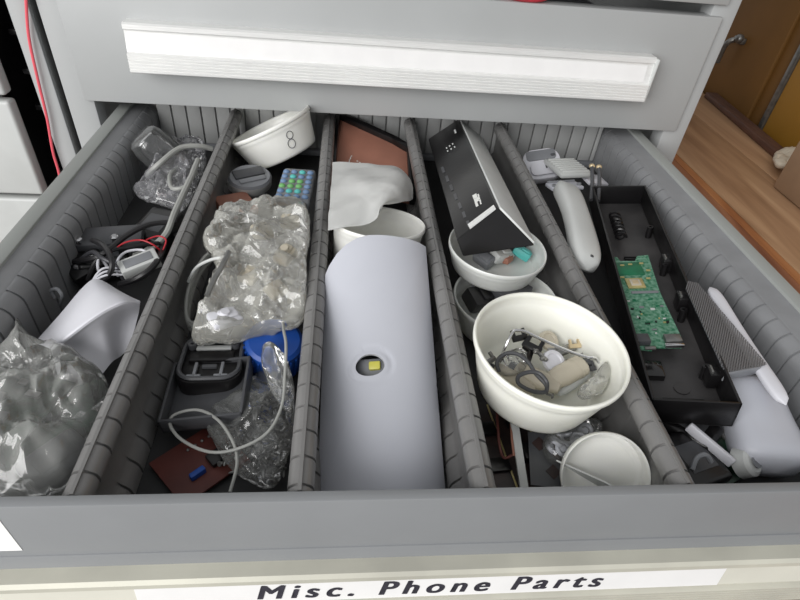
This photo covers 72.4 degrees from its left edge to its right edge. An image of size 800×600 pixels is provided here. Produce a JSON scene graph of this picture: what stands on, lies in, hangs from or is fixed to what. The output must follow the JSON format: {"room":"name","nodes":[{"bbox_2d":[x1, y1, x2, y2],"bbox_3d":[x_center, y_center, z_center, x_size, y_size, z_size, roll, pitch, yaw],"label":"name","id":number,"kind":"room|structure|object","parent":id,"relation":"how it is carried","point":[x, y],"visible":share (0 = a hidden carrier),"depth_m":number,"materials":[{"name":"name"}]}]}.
{"room":"service shop","nodes":[
{"label":"service shop","id":0,"kind":"room"},
{"bbox_3d":[-0.076,0.163,1.645,6.000,0.020,7.000,1,40,-6],"label":"floor","id":1,"kind":"structure","parent":0,"visible":0},
{"bbox_2d":[0,0,81,241],"bbox_3d":[-0.779,-0.309,0.919,0.747,1.520,0.691,1,40,-6],"label":"cabinet","id":2,"kind":"object","parent":1,"relation":"on","point":[27,164],"visible":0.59,"depth_m":0.62,"materials":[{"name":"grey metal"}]},
{"bbox_2d":[24,0,59,174],"bbox_3d":[-0.385,-0.202,0.600,0.051,0.298,0.004,1,40,-6],"label":"cable","id":3,"kind":"object","parent":2,"relation":"hanging from","point":[25,1],"visible":0.73,"depth_m":0.58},
{"bbox_2d":[0,0,799,599],"bbox_3d":[-0.032,-0.090,0.858,0.717,1.382,1.168,1,40,-6],"label":"cabinet","id":4,"kind":"object","parent":1,"relation":"on","point":[618,86],"depth_m":0.48,"materials":[{"name":"grey metal"}]},
{"bbox_2d":[0,318,108,496],"bbox_3d":[-0.220,0.062,0.332,0.080,0.065,0.137,1,40,-6],"label":"plastic bag","id":5,"kind":"object","parent":4,"relation":"in","point":[15,354],"visible":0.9,"depth_m":0.36,"materials":[{"name":"white"}]},
{"bbox_2d":[0,370,75,446],"bbox_3d":[-0.241,0.066,0.345,0.040,0.013,0.056,8,40,3],"label":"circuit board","id":6,"kind":"object","parent":5,"relation":"in","point":[29,394],"visible":0.94,"depth_m":0.35,"materials":[{"name":"grey plastic"}]},
{"bbox_2d":[2,383,96,479],"bbox_3d":[-0.218,0.081,0.342,0.052,0.010,0.058,-19,46,-27],"label":"handset","id":7,"kind":"object","parent":5,"relation":"in","point":[70,404],"visible":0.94,"depth_m":0.34,"materials":[{"name":"grey plastic"}]},
{"bbox_2d":[15,429,85,494],"bbox_3d":[-0.202,0.094,0.332,0.028,0.014,0.048,27,44,23],"label":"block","id":8,"kind":"object","parent":5,"relation":"in","point":[54,460],"visible":0.67,"depth_m":0.32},
{"bbox_2d":[49,287,63,305],"bbox_3d":[-0.260,-0.002,0.417,0.012,0.018,0.005,12,40,7],"label":"wire","id":9,"kind":"object","parent":4,"relation":"in","point":[52,289],"visible":1,"depth_m":0.41,"materials":[{"name":"grey plastic"}]},
{"bbox_2d":[69,248,103,288],"bbox_3d":[-0.262,-0.027,0.459,0.024,0.022,0.032,33,47,29],"label":"block","id":10,"kind":"object","parent":4,"relation":"in","point":[78,276],"visible":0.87,"depth_m":0.45,"materials":[{"name":"black plastic"}]},
{"bbox_2d":[33,279,140,385],"bbox_3d":[-0.220,0.021,0.383,0.056,0.057,0.070,22,42,18],"label":"cover","id":11,"kind":"object","parent":4,"relation":"in","point":[99,322],"visible":0.97,"depth_m":0.37,"materials":[{"name":"plastic"}]},
{"bbox_2d":[89,238,114,281],"bbox_3d":[-0.240,-0.034,0.443,0.023,0.026,0.052,-9,42,-17],"label":"cable","id":12,"kind":"object","parent":4,"relation":"in","point":[100,243],"visible":0.82,"depth_m":0.43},
{"bbox_2d":[80,250,124,279],"bbox_3d":[-0.244,-0.031,0.445,0.052,0.019,0.009,20,42,16],"label":"cable","id":13,"kind":"object","parent":4,"relation":"in","point":[90,252],"visible":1,"depth_m":0.44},
{"bbox_2d":[77,250,131,280],"bbox_3d":[-0.251,-0.034,0.474,0.052,0.023,0.034,-15,44,-23],"label":"cable","id":14,"kind":"object","parent":4,"relation":"in","point":[116,254],"visible":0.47,"depth_m":0.46,"materials":[{"name":"black plastic"}]},
{"bbox_2d":[85,241,160,280],"bbox_3d":[-0.230,-0.035,0.453,0.063,0.024,0.007,-22,47,-29],"label":"cable","id":15,"kind":"object","parent":4,"relation":"in","point":[157,243],"visible":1,"depth_m":0.45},
{"bbox_2d":[72,219,176,263],"bbox_3d":[-0.230,-0.045,0.458,0.089,0.026,0.026,-18,45,-26],"label":"cable","id":16,"kind":"object","parent":4,"relation":"in","point":[122,238],"visible":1,"depth_m":0.45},
{"bbox_2d":[93,248,161,278],"bbox_3d":[-0.222,-0.018,0.439,0.060,0.032,0.016,-21,47,-28],"label":"block","id":17,"kind":"object","parent":4,"relation":"in","point":[131,266],"visible":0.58,"depth_m":0.43,"materials":[{"name":"grey plastic"}]},
{"bbox_2d":[115,249,145,276],"bbox_3d":[-0.219,-0.031,0.449,0.029,0.020,0.010,-11,43,-19],"label":"wire","id":18,"kind":"object","parent":4,"relation":"in","point":[130,250],"visible":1,"depth_m":0.44,"materials":[{"name":"white plastic"}]},
{"bbox_2d":[117,241,166,286],"bbox_3d":[-0.202,-0.031,0.449,0.029,0.021,0.059,17,41,13],"label":"cable","id":19,"kind":"object","parent":4,"relation":"in","point":[155,263],"visible":0.99,"depth_m":0.43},
{"bbox_2d":[62,108,244,495],"bbox_3d":[-0.179,-0.044,0.471,0.018,0.056,0.495,1,40,-6],"label":"divider","id":20,"kind":"object","parent":4,"relation":"in","point":[113,457],"visible":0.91,"depth_m":0.36,"materials":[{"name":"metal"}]},
{"bbox_2d":[134,207,183,256],"bbox_3d":[-0.219,-0.062,0.506,0.046,0.026,0.047,12,40,7],"label":"power adapter","id":21,"kind":"object","parent":4,"relation":"in","point":[154,213],"visible":0.41,"depth_m":0.50,"materials":[{"name":"black plastic"}]},
{"bbox_2d":[131,125,192,183],"bbox_3d":[-0.249,-0.153,0.577,0.059,0.060,0.048,-14,44,-22],"label":"plastic cup","id":22,"kind":"object","parent":4,"relation":"in","point":[159,133],"visible":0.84,"depth_m":0.56,"materials":[{"name":"clear"}]},
{"bbox_2d":[132,157,200,255],"bbox_3d":[-0.204,-0.088,0.508,0.027,0.033,0.138,9,40,3],"label":"cable","id":23,"kind":"object","parent":4,"relation":"in","point":[181,197],"visible":0.89,"depth_m":0.49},
{"bbox_2d":[133,135,206,212],"bbox_3d":[-0.236,-0.140,0.575,0.061,0.043,0.155,1,40,-6],"label":"plastic bag","id":24,"kind":"object","parent":4,"relation":"in","point":[142,186],"visible":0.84,"depth_m":0.56,"materials":[{"name":"clear"}]},
{"bbox_2d":[144,143,212,177],"bbox_3d":[-0.227,-0.145,0.564,0.076,0.025,0.013,-29,51,-34],"label":"cable","id":25,"kind":"object","parent":24,"relation":"on","point":[175,150],"visible":1,"depth_m":0.55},
{"bbox_2d":[167,166,197,190],"bbox_3d":[-0.216,-0.121,0.541,0.027,0.010,0.054,1,40,-6],"label":"cable","id":26,"kind":"object","parent":24,"relation":"on","point":[169,178],"visible":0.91,"depth_m":0.53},
{"bbox_2d":[149,429,249,493],"bbox_3d":[-0.125,0.100,0.341,0.040,0.006,0.046,34,47,29],"label":"circuit board","id":27,"kind":"object","parent":4,"relation":"in","point":[183,468],"visible":0.88,"depth_m":0.34,"materials":[{"name":"brown plastic"}]},
{"bbox_2d":[157,356,253,432],"bbox_3d":[-0.128,0.062,0.365,0.054,0.019,0.050,0,40,-7],"label":"plastic tray","id":28,"kind":"object","parent":4,"relation":"in","point":[231,409],"visible":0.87,"depth_m":0.36,"materials":[{"name":"plastic"}]},
{"bbox_2d":[187,253,232,282],"bbox_3d":[-0.145,-0.024,0.415,0.040,0.032,0.006,9,40,4],"label":"cable","id":29,"kind":"object","parent":4,"relation":"on","point":[196,267],"visible":1,"depth_m":0.41,"materials":[{"name":"grey plastic"}]},
{"bbox_2d":[176,335,244,394],"bbox_3d":[-0.132,0.046,0.386,0.044,0.023,0.050,1,40,-6],"label":"dock","id":30,"kind":"object","parent":4,"relation":"in","point":[195,375],"visible":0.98,"depth_m":0.37,"materials":[{"name":"black plastic"}]},
{"bbox_2d":[168,321,287,491],"bbox_3d":[-0.089,0.060,0.348,0.072,0.032,0.101,32,46,27],"label":"cable","id":31,"kind":"object","parent":4,"relation":"in","point":[235,449],"visible":1,"depth_m":0.33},
{"bbox_2d":[216,192,258,219],"bbox_3d":[-0.166,-0.095,0.552,0.037,0.018,0.031,-25,49,-32],"label":"card piece","id":32,"kind":"object","parent":4,"relation":"in","point":[234,197],"visible":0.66,"depth_m":0.55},
{"bbox_2d":[228,165,271,197],"bbox_3d":[-0.158,-0.124,0.577,0.046,0.026,0.037,-23,48,-30],"label":"cradle","id":33,"kind":"object","parent":4,"relation":"in","point":[255,180],"visible":1,"depth_m":0.57,"materials":[{"name":"grey plastic"}]},
{"bbox_2d":[191,194,309,345],"bbox_3d":[-0.113,-0.036,0.438,0.084,0.057,0.174,1,40,-6],"label":"plastic bag","id":34,"kind":"object","parent":4,"relation":"in","point":[212,236],"visible":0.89,"depth_m":0.43,"materials":[{"name":"white"}]},
{"bbox_2d":[204,250,231,297],"bbox_3d":[-0.126,-0.018,0.380,0.005,0.014,0.040,10,40,5],"label":"rod","id":35,"kind":"object","parent":34,"relation":"on","point":[221,266],"visible":1,"depth_m":0.38,"materials":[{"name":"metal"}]},
{"bbox_2d":[206,306,242,330],"bbox_3d":[-0.122,0.012,0.382,0.022,0.012,0.017,-25,49,-31],"label":"plastic piece","id":36,"kind":"object","parent":34,"relation":"in","point":[226,317],"visible":1,"depth_m":0.38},
{"bbox_2d":[237,264,261,285],"bbox_3d":[-0.112,-0.020,0.408,0.014,0.012,0.018,12,40,7],"label":"plastic piece","id":37,"kind":"object","parent":34,"relation":"in","point":[251,279],"visible":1,"depth_m":0.40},
{"bbox_2d":[250,224,273,239],"bbox_3d":[-0.113,-0.056,0.446,0.018,0.014,0.014,-18,45,-26],"label":"plastic piece","id":38,"kind":"object","parent":34,"relation":"in","point":[267,228],"visible":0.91,"depth_m":0.44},
{"bbox_2d":[263,279,288,300],"bbox_3d":[-0.092,-0.009,0.406,0.014,0.013,0.016,31,46,27],"label":"plastic piece","id":39,"kind":"object","parent":34,"relation":"in","point":[276,289],"visible":1,"depth_m":0.40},
{"bbox_2d":[272,243,296,266],"bbox_3d":[-0.089,-0.036,0.424,0.014,0.015,0.018,19,42,16],"label":"plastic piece","id":40,"kind":"object","parent":34,"relation":"in","point":[282,258],"visible":1,"depth_m":0.42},
{"bbox_2d":[280,213,299,230],"bbox_3d":[-0.092,-0.066,0.457,0.016,0.014,0.014,-1,40,-9],"label":"plastic piece","id":41,"kind":"object","parent":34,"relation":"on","point":[291,222],"visible":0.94,"depth_m":0.45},
{"bbox_2d":[207,372,294,489],"bbox_3d":[-0.097,0.077,0.356,0.058,0.030,0.095,2,40,-4],"label":"bag","id":42,"kind":"object","parent":4,"relation":"in","point":[259,481],"visible":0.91,"depth_m":0.36,"materials":[{"name":"white"}]},
{"bbox_2d":[261,341,294,411],"bbox_3d":[-0.080,0.050,0.360,0.016,0.027,0.060,-13,43,-21],"label":"plastic bag","id":43,"kind":"object","parent":42,"relation":"on","point":[276,387],"visible":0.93,"depth_m":0.37,"materials":[{"name":"white"}]},
{"bbox_2d":[243,319,301,382],"bbox_3d":[-0.093,0.036,0.401,0.044,0.032,0.046,-23,48,-30],"label":"bowl","id":44,"kind":"object","parent":4,"relation":"in","point":[254,341],"visible":0.82,"depth_m":0.39,"materials":[{"name":"blue plastic"}]},
{"bbox_2d":[231,105,314,168],"bbox_3d":[-0.146,-0.185,0.620,0.094,0.075,0.095,-20,46,-28],"label":"plastic tub","id":45,"kind":"object","parent":4,"relation":"in","point":[282,137],"visible":0.96,"depth_m":0.59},
{"bbox_2d":[273,168,315,212],"bbox_3d":[-0.102,-0.109,0.532,0.033,0.018,0.075,2,40,-4],"label":"keypad","id":46,"kind":"object","parent":4,"relation":"in","point":[299,183],"visible":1,"depth_m":0.52,"materials":[{"name":"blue plastic"}]},
{"bbox_2d":[287,113,334,491],"bbox_3d":[-0.070,-0.043,0.483,0.018,0.056,0.495,1,40,-6],"label":"divider","id":47,"kind":"object","parent":4,"relation":"in","point":[304,467],"visible":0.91,"depth_m":0.36,"materials":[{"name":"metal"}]},
{"bbox_2d":[356,358,383,375],"bbox_3d":[-0.019,0.051,0.380,0.025,0.025,0.022,5,40,-1],"label":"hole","id":48,"kind":"object","parent":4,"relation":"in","point":[366,367],"visible":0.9,"depth_m":0.37,"materials":[{"name":"grey plastic"}]},
{"bbox_2d":[334,207,424,256],"bbox_3d":[-0.019,-0.050,0.482,0.080,0.061,0.083,-9,42,-17],"label":"plastic tub","id":49,"kind":"object","parent":4,"relation":"on","point":[390,222],"visible":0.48,"depth_m":0.50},
{"bbox_2d":[328,162,412,229],"bbox_3d":[-0.024,-0.098,0.501,0.080,0.032,0.144,1,40,-6],"label":"cloth","id":50,"kind":"object","parent":49,"relation":"on","point":[359,192],"visible":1,"depth_m":0.49,"materials":[{"name":"white"}]},
{"bbox_2d":[319,235,444,490],"bbox_3d":[-0.014,0.041,0.379,0.080,0.081,0.198,1,40,-6],"label":"cover","id":51,"kind":"object","parent":4,"relation":"in","point":[380,431],"visible":0.98,"depth_m":0.37,"materials":[{"name":"white plastic"}]},
{"bbox_2d":[404,117,495,488],"bbox_3d":[0.027,-0.041,0.493,0.018,0.056,0.495,1,40,-6],"label":"divider","id":52,"kind":"object","parent":4,"relation":"in","point":[467,464],"visible":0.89,"depth_m":0.38,"materials":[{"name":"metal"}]},
{"bbox_2d":[429,120,533,255],"bbox_3d":[0.071,-0.140,0.580,0.070,0.082,0.351,3,40,-3],"label":"box","id":53,"kind":"object","parent":4,"relation":"in","point":[485,217],"visible":0.91,"depth_m":0.48,"materials":[{"name":"black plastic"}]},
{"bbox_2d":[472,194,481,206],"bbox_3d":[0.066,-0.086,0.467,0.005,0.006,0.024,3,40,-4],"label":"print","id":54,"kind":"object","parent":53,"relation":"on","point":[476,198],"depth_m":0.47},
{"bbox_2d":[448,229,546,291],"bbox_3d":[0.083,-0.038,0.476,0.085,0.025,0.085,17,41,13],"label":"plastic tub","id":55,"kind":"object","parent":4,"relation":"in","point":[517,274],"visible":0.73,"depth_m":0.46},
{"bbox_2d":[472,252,494,269],"bbox_3d":[0.073,-0.036,0.475,0.013,0.014,0.019,-29,51,-35],"label":"scrap","id":56,"kind":"object","parent":55,"relation":"in","point":[485,260],"visible":0.83,"depth_m":0.47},
{"bbox_2d":[489,249,514,263],"bbox_3d":[0.088,-0.040,0.480,0.024,0.017,0.017,-22,47,-29],"label":"scrap","id":57,"kind":"object","parent":55,"relation":"in","point":[500,255],"visible":0.57,"depth_m":0.47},
{"bbox_2d":[512,247,531,261],"bbox_3d":[0.108,-0.042,0.484,0.017,0.012,0.011,22,43,19],"label":"scrap","id":58,"kind":"object","parent":55,"relation":"in","point":[523,253],"visible":0.84,"depth_m":0.48,"materials":[{"name":"plastic"}]},
{"bbox_2d":[453,277,554,340],"bbox_3d":[0.087,0.008,0.463,0.088,0.028,0.088,3,40,-4],"label":"plastic tub","id":59,"kind":"object","parent":4,"relation":"in","point":[467,319],"visible":0.23,"depth_m":0.47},
{"bbox_2d":[461,286,494,313],"bbox_3d":[0.068,-0.001,0.463,0.028,0.021,0.022,-17,45,-25],"label":"plastic part","id":60,"kind":"object","parent":59,"relation":"in","point":[475,298],"visible":0.88,"depth_m":0.46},
{"bbox_2d":[491,285,532,298],"bbox_3d":[0.092,-0.009,0.468,0.034,0.012,0.026,-19,46,-27],"label":"block","id":61,"kind":"object","parent":59,"relation":"in","point":[528,288],"visible":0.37,"depth_m":0.46,"materials":[{"name":"grey plastic"}]},
{"bbox_2d":[477,401,542,487],"bbox_3d":[0.073,0.096,0.368,0.046,0.008,0.075,-3,41,-10],"label":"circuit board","id":62,"kind":"object","parent":4,"relation":"in","point":[504,471],"visible":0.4,"depth_m":0.36,"materials":[{"name":"black plastic"}]},
{"bbox_2d":[496,413,512,458],"bbox_3d":[0.066,0.088,0.358,0.015,0.008,0.032,-13,43,-21],"label":"wire","id":63,"kind":"object","parent":62,"relation":"on","point":[497,416],"visible":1,"depth_m":0.35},
{"bbox_2d":[528,432,569,486],"bbox_3d":[0.098,0.103,0.353,0.030,0.008,0.035,7,40,1],"label":"photo card","id":64,"kind":"object","parent":62,"relation":"on","point":[544,467],"visible":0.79,"depth_m":0.35,"materials":[{"name":"paper"}]},
{"bbox_2d":[532,437,544,450],"bbox_3d":[0.091,0.094,0.359,0.007,0.003,0.007,-26,50,-33],"label":"print","id":65,"kind":"object","parent":64,"relation":"on","point":[537,444],"depth_m":0.36},
{"bbox_2d":[546,465,559,478],"bbox_3d":[0.098,0.109,0.347,0.007,0.003,0.007,-26,50,-33],"label":"print","id":66,"kind":"object","parent":64,"relation":"on","point":[552,471],"depth_m":0.35},
{"bbox_2d":[552,445,564,460],"bbox_3d":[0.103,0.099,0.356,0.009,0.003,0.009,-25,49,-32],"label":"print","id":67,"kind":"object","parent":64,"relation":"on","point":[554,457],"depth_m":0.35},
{"bbox_2d":[542,417,602,452],"bbox_3d":[0.116,0.094,0.363,0.051,0.027,0.026,-8,42,-16],"label":"plastic bag","id":68,"kind":"object","parent":64,"relation":"on","point":[590,420],"visible":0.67,"depth_m":0.38,"materials":[{"name":"white"}]},
{"bbox_2d":[545,439,556,454],"bbox_3d":[0.099,0.096,0.357,0.010,0.007,0.011,24,43,21],"label":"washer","id":69,"kind":"object","parent":68,"relation":"in","point":[549,447],"visible":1,"depth_m":0.35,"materials":[{"name":"silver metal"}]},
{"bbox_2d":[548,435,563,446],"bbox_3d":[0.102,0.092,0.356,0.010,0.008,0.010,9,40,4],"label":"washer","id":70,"kind":"object","parent":68,"relation":"in","point":[552,438],"visible":1,"depth_m":0.35,"materials":[{"name":"silver metal"}]},
{"bbox_2d":[555,440,569,456],"bbox_3d":[0.106,0.096,0.355,0.011,0.006,0.010,10,40,5],"label":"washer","id":71,"kind":"object","parent":68,"relation":"in","point":[559,450],"visible":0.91,"depth_m":0.35,"materials":[{"name":"silver metal"}]},
{"bbox_2d":[570,431,584,441],"bbox_3d":[0.118,0.092,0.361,0.010,0.008,0.010,9,40,3],"label":"washer","id":72,"kind":"object","parent":68,"relation":"in","point":[575,433],"visible":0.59,"depth_m":0.36,"materials":[{"name":"grey metal"}]},
{"bbox_2d":[577,422,592,436],"bbox_3d":[0.124,0.088,0.367,0.010,0.006,0.010,-8,42,-16],"label":"washer","id":73,"kind":"object","parent":68,"relation":"in","point":[584,429],"visible":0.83,"depth_m":0.37,"materials":[{"name":"grey metal"}]},
{"bbox_2d":[522,148,559,183],"bbox_3d":[0.171,-0.163,0.662,0.048,0.036,0.040,-2,40,-9],"label":"cradle","id":74,"kind":"object","parent":4,"relation":"in","point":[533,159],"visible":0.8,"depth_m":0.66,"materials":[{"name":"white plastic"}]},
{"bbox_2d":[473,292,630,433],"bbox_3d":[0.096,0.044,0.364,0.102,0.048,0.102,17,41,13],"label":"bowl","id":75,"kind":"object","parent":4,"relation":"in","point":[537,313],"visible":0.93,"depth_m":0.37,"materials":[{"name":"plastic"}]},
{"bbox_2d":[490,363,535,394],"bbox_3d":[0.074,0.052,0.365,0.035,0.011,0.014,25,44,22],"label":"plug","id":76,"kind":"object","parent":75,"relation":"in","point":[507,373],"visible":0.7,"depth_m":0.36,"materials":[{"name":"beige plastic"}]},
{"bbox_2d":[508,362,561,393],"bbox_3d":[0.090,0.052,0.367,0.037,0.013,0.016,30,45,26],"label":"plug","id":77,"kind":"object","parent":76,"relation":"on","point":[555,386],"visible":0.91,"depth_m":0.36,"materials":[{"name":"beige plastic"}]},
{"bbox_2d":[502,348,526,374],"bbox_3d":[0.075,0.042,0.368,0.023,0.017,0.023,1,40,-6],"label":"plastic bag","id":78,"kind":"object","parent":75,"relation":"in","point":[515,349],"visible":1,"depth_m":0.38,"materials":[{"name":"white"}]},
{"bbox_2d":[510,328,527,342],"bbox_3d":[0.084,0.025,0.388,0.012,0.006,0.009,-11,43,-19],"label":"clip","id":79,"kind":"object","parent":75,"relation":"in","point":[523,336],"visible":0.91,"depth_m":0.39,"materials":[{"name":"black plastic"}]},
{"bbox_2d":[495,351,548,394],"bbox_3d":[0.078,0.048,0.353,0.018,0.013,0.038,-20,46,-27],"label":"cable","id":80,"kind":"object","parent":75,"relation":"in","point":[541,377],"visible":1,"depth_m":0.35,"materials":[{"name":"grey plastic"}]},
{"bbox_2d":[521,345,533,361],"bbox_3d":[0.087,0.037,0.376,0.009,0.006,0.012,19,41,15],"label":"clip","id":81,"kind":"object","parent":75,"relation":"in","point":[530,353],"visible":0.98,"depth_m":0.38,"materials":[{"name":"black plastic"}]},
{"bbox_2d":[522,335,544,351],"bbox_3d":[0.093,0.031,0.381,0.014,0.007,0.010,28,45,24],"label":"clip","id":82,"kind":"object","parent":75,"relation":"in","point":[530,345],"visible":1,"depth_m":0.38,"materials":[{"name":"black plastic"}]},
{"bbox_2d":[533,350,548,361],"bbox_3d":[0.096,0.038,0.373,0.007,0.005,0.010,-16,45,-24],"label":"clip","id":83,"kind":"object","parent":75,"relation":"in","point":[541,355],"visible":1,"depth_m":0.37,"materials":[{"name":"metal"}]},
{"bbox_2d":[539,331,558,350],"bbox_3d":[0.106,0.029,0.389,0.015,0.009,0.014,-14,44,-22],"label":"disc","id":84,"kind":"object","parent":75,"relation":"in","point":[550,336],"visible":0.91,"depth_m":0.39,"materials":[{"name":"beige plastic"}]},
{"bbox_2d":[499,329,599,363],"bbox_3d":[0.103,0.033,0.372,0.071,0.022,0.013,3,40,-3],"label":"rod","id":85,"kind":"object","parent":75,"relation":"in","point":[514,330],"visible":1,"depth_m":0.37,"materials":[{"name":"metal"}]},
{"bbox_2d":[542,350,564,370],"bbox_3d":[0.106,0.042,0.376,0.017,0.010,0.016,-14,44,-22],"label":"disc","id":86,"kind":"object","parent":75,"relation":"in","point":[555,358],"visible":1,"depth_m":0.38,"materials":[{"name":"white plastic"}]},
{"bbox_2d":[557,343,576,355],"bbox_3d":[0.118,0.035,0.390,0.027,0.006,0.007,-16,45,-24],"label":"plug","id":87,"kind":"object","parent":75,"relation":"in","point":[566,346],"visible":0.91,"depth_m":0.39,"materials":[{"name":"metal"}]},
{"bbox_2d":[556,372,590,396],"bbox_3d":[0.119,0.055,0.373,0.037,0.009,0.011,-25,49,-32],"label":"plug","id":88,"kind":"object","parent":75,"relation":"in","point":[564,390],"visible":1,"depth_m":0.37,"materials":[{"name":"grey plastic"}]},
{"bbox_2d":[547,356,591,387],"bbox_3d":[0.113,0.049,0.370,0.039,0.013,0.017,-18,45,-26],"label":"plug","id":89,"kind":"object","parent":88,"relation":"on","point":[575,368],"visible":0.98,"depth_m":0.36,"materials":[{"name":"beige plastic"}]},
{"bbox_2d":[568,339,581,348],"bbox_3d":[0.124,0.031,0.389,0.009,0.005,0.006,-3,41,-10],"label":"clip","id":90,"kind":"object","parent":75,"relation":"in","point":[578,344],"visible":1,"depth_m":0.39,"materials":[{"name":"beige plastic"}]},
{"bbox_2d":[577,362,609,399],"bbox_3d":[0.130,0.055,0.359,0.012,0.017,0.038,35,48,30],"label":"plastic bag","id":91,"kind":"object","parent":75,"relation":"in","point":[582,393],"visible":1,"depth_m":0.36,"materials":[{"name":"white"}]},
{"bbox_2d":[545,179,583,190],"bbox_3d":[0.179,-0.125,0.593,0.038,0.009,0.019,-6,41,-14],"label":"flap","id":92,"kind":"object","parent":4,"relation":"in","point":[550,184],"visible":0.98,"depth_m":0.59,"materials":[{"name":"white plastic"}]},
{"bbox_2d":[544,158,589,177],"bbox_3d":[0.196,-0.155,0.638,0.040,0.011,0.048,-5,41,-12],"label":"shell","id":93,"kind":"object","parent":4,"relation":"in","point":[563,167],"visible":0.98,"depth_m":0.63,"materials":[{"name":"grey plastic"}]},
{"bbox_2d":[553,181,600,272],"bbox_3d":[0.169,-0.077,0.526,0.028,0.023,0.152,7,40,1],"label":"handset","id":94,"kind":"object","parent":4,"relation":"in","point":[582,240],"visible":0.99,"depth_m":0.50,"materials":[{"name":"grey plastic"}]},
{"bbox_2d":[491,122,694,484],"bbox_3d":[0.139,-0.039,0.504,0.018,0.056,0.495,1,40,-6],"label":"divider","id":95,"kind":"object","parent":4,"relation":"in","point":[633,416],"visible":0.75,"depth_m":0.43,"materials":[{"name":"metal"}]},
{"bbox_2d":[582,175,608,185],"bbox_3d":[0.227,-0.141,0.640,0.030,0.011,0.020,-11,43,-20],"label":"scrap","id":96,"kind":"object","parent":4,"relation":"in","point":[587,180],"visible":0.55,"depth_m":0.64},
{"bbox_2d":[560,431,650,486],"bbox_3d":[0.125,0.107,0.335,0.054,0.046,0.041,8,40,2],"label":"plastic tub","id":97,"kind":"object","parent":4,"relation":"in","point":[613,458],"visible":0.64,"depth_m":0.34,"materials":[{"name":"plastic"}]},
{"bbox_2d":[556,460,612,485],"bbox_3d":[0.115,0.107,0.327,0.044,0.009,0.003,26,44,23],"label":"rod","id":98,"kind":"object","parent":97,"relation":"in","point":[595,480],"visible":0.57,"depth_m":0.33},
{"bbox_2d":[589,185,766,425],"bbox_3d":[0.234,-0.018,0.479,0.095,0.034,0.302,9,40,3],"label":"phone housing","id":99,"kind":"object","parent":4,"relation":"in","point":[685,385],"depth_m":0.42,"materials":[{"name":"black plastic"}]},
{"bbox_2d":[589,163,594,200],"bbox_3d":[0.210,-0.130,0.599,0.007,0.021,0.054,10,40,5],"label":"pin","id":100,"kind":"object","parent":99,"relation":"on","point":[592,166],"visible":1,"depth_m":0.60,"materials":[{"name":"grey metal"}]},
{"bbox_2d":[596,164,601,201],"bbox_3d":[0.218,-0.128,0.599,0.007,0.021,0.054,10,40,5],"label":"pin","id":101,"kind":"object","parent":99,"relation":"in","point":[599,167],"visible":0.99,"depth_m":0.60,"materials":[{"name":"grey metal"}]},
{"bbox_2d":[614,255,684,351],"bbox_3d":[0.204,-0.003,0.459,0.037,0.011,0.127,8,40,2],"label":"circuit board","id":102,"kind":"object","parent":99,"relation":"in","point":[655,327],"visible":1,"depth_m":0.45,"materials":[{"name":"green plastic"}]},
{"bbox_2d":[644,361,664,380],"bbox_3d":[0.188,0.053,0.406,0.014,0.006,0.016,1,39,9],"label":"socket","id":103,"kind":"object","parent":99,"relation":"attached to","point":[655,369],"depth_m":0.40,"materials":[{"name":"black plastic"}]},
{"bbox_2d":[663,423,722,450],"bbox_3d":[0.206,0.090,0.387,0.042,0.023,0.037,-29,51,-34],"label":"block","id":104,"kind":"object","parent":4,"relation":"in","point":[715,433],"visible":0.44,"depth_m":0.38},
{"bbox_2d":[685,423,735,466],"bbox_3d":[0.206,0.096,0.363,0.006,0.013,0.034,-28,51,-34],"label":"lever","id":105,"kind":"object","parent":104,"relation":"on","point":[692,429],"visible":1,"depth_m":0.36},
{"bbox_2d":[669,431,731,483],"bbox_3d":[0.199,0.107,0.366,0.046,0.019,0.041,-11,43,-19],"label":"block","id":106,"kind":"object","parent":4,"relation":"in","point":[716,472],"visible":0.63,"depth_m":0.35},
{"bbox_2d":[689,452,712,470],"bbox_3d":[0.191,0.102,0.347,0.017,0.009,0.007,-10,43,-19],"label":"wire","id":107,"kind":"object","parent":106,"relation":"on","point":[699,456],"visible":1,"depth_m":0.35,"materials":[{"name":"grey plastic"}]},
{"bbox_2d":[717,430,761,483],"bbox_3d":[0.218,0.102,0.366,0.055,0.018,0.050,-15,44,-23],"label":"plug","id":108,"kind":"object","parent":4,"relation":"in","point":[721,442],"depth_m":0.36,"materials":[{"name":"grey plastic"}]},
{"bbox_2d":[721,375,799,477],"bbox_3d":[0.248,0.086,0.382,0.047,0.036,0.074,7,40,1],"label":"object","id":109,"kind":"object","parent":4,"relation":"in","point":[765,428],"visible":0.77,"depth_m":0.36,"materials":[{"name":"white plastic"}]},
{"bbox_2d":[707,287,788,404],"bbox_3d":[0.258,0.030,0.410,0.011,0.007,0.126,5,40,-2],"label":"handset cover","id":110,"kind":"object","parent":109,"relation":"on","point":[767,377],"visible":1,"depth_m":0.40,"materials":[{"name":"white plastic"}]},
{"bbox_2d":[672,92,799,293],"bbox_3d":[0.510,0.145,1.090,0.361,0.812,1.500,1,40,-6],"label":"workbench","id":111,"kind":"object","parent":1,"relation":"on","point":[733,172],"depth_m":0.89,"materials":[{"name":"brown wood"}]},
{"bbox_2d":[773,146,795,168],"bbox_3d":[0.666,-0.239,0.922,0.115,0.034,0.062,-12,43,-20],"label":"crumpled paper","id":112,"kind":"object","parent":111,"relation":"on","point":[781,157],"visible":0.52,"depth_m":0.91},
{"bbox_2d":[774,141,799,207],"bbox_3d":[0.667,-0.149,0.782,0.124,0.079,0.190,1,40,-6],"label":"cardboard box","id":113,"kind":"object","parent":111,"relation":"on","point":[787,183],"visible":1,"depth_m":0.83,"materials":[{"name":"brown cardboard"}]},
{"bbox_2d":[703,0,799,147],"bbox_3d":[0.889,-0.423,1.168,0.438,1.620,1.500,1,40,-6],"label":"tall cabinet","id":114,"kind":"object","parent":1,"relation":"on","point":[756,69],"visible":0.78,"depth_m":1.06,"materials":[{"name":"paint"}]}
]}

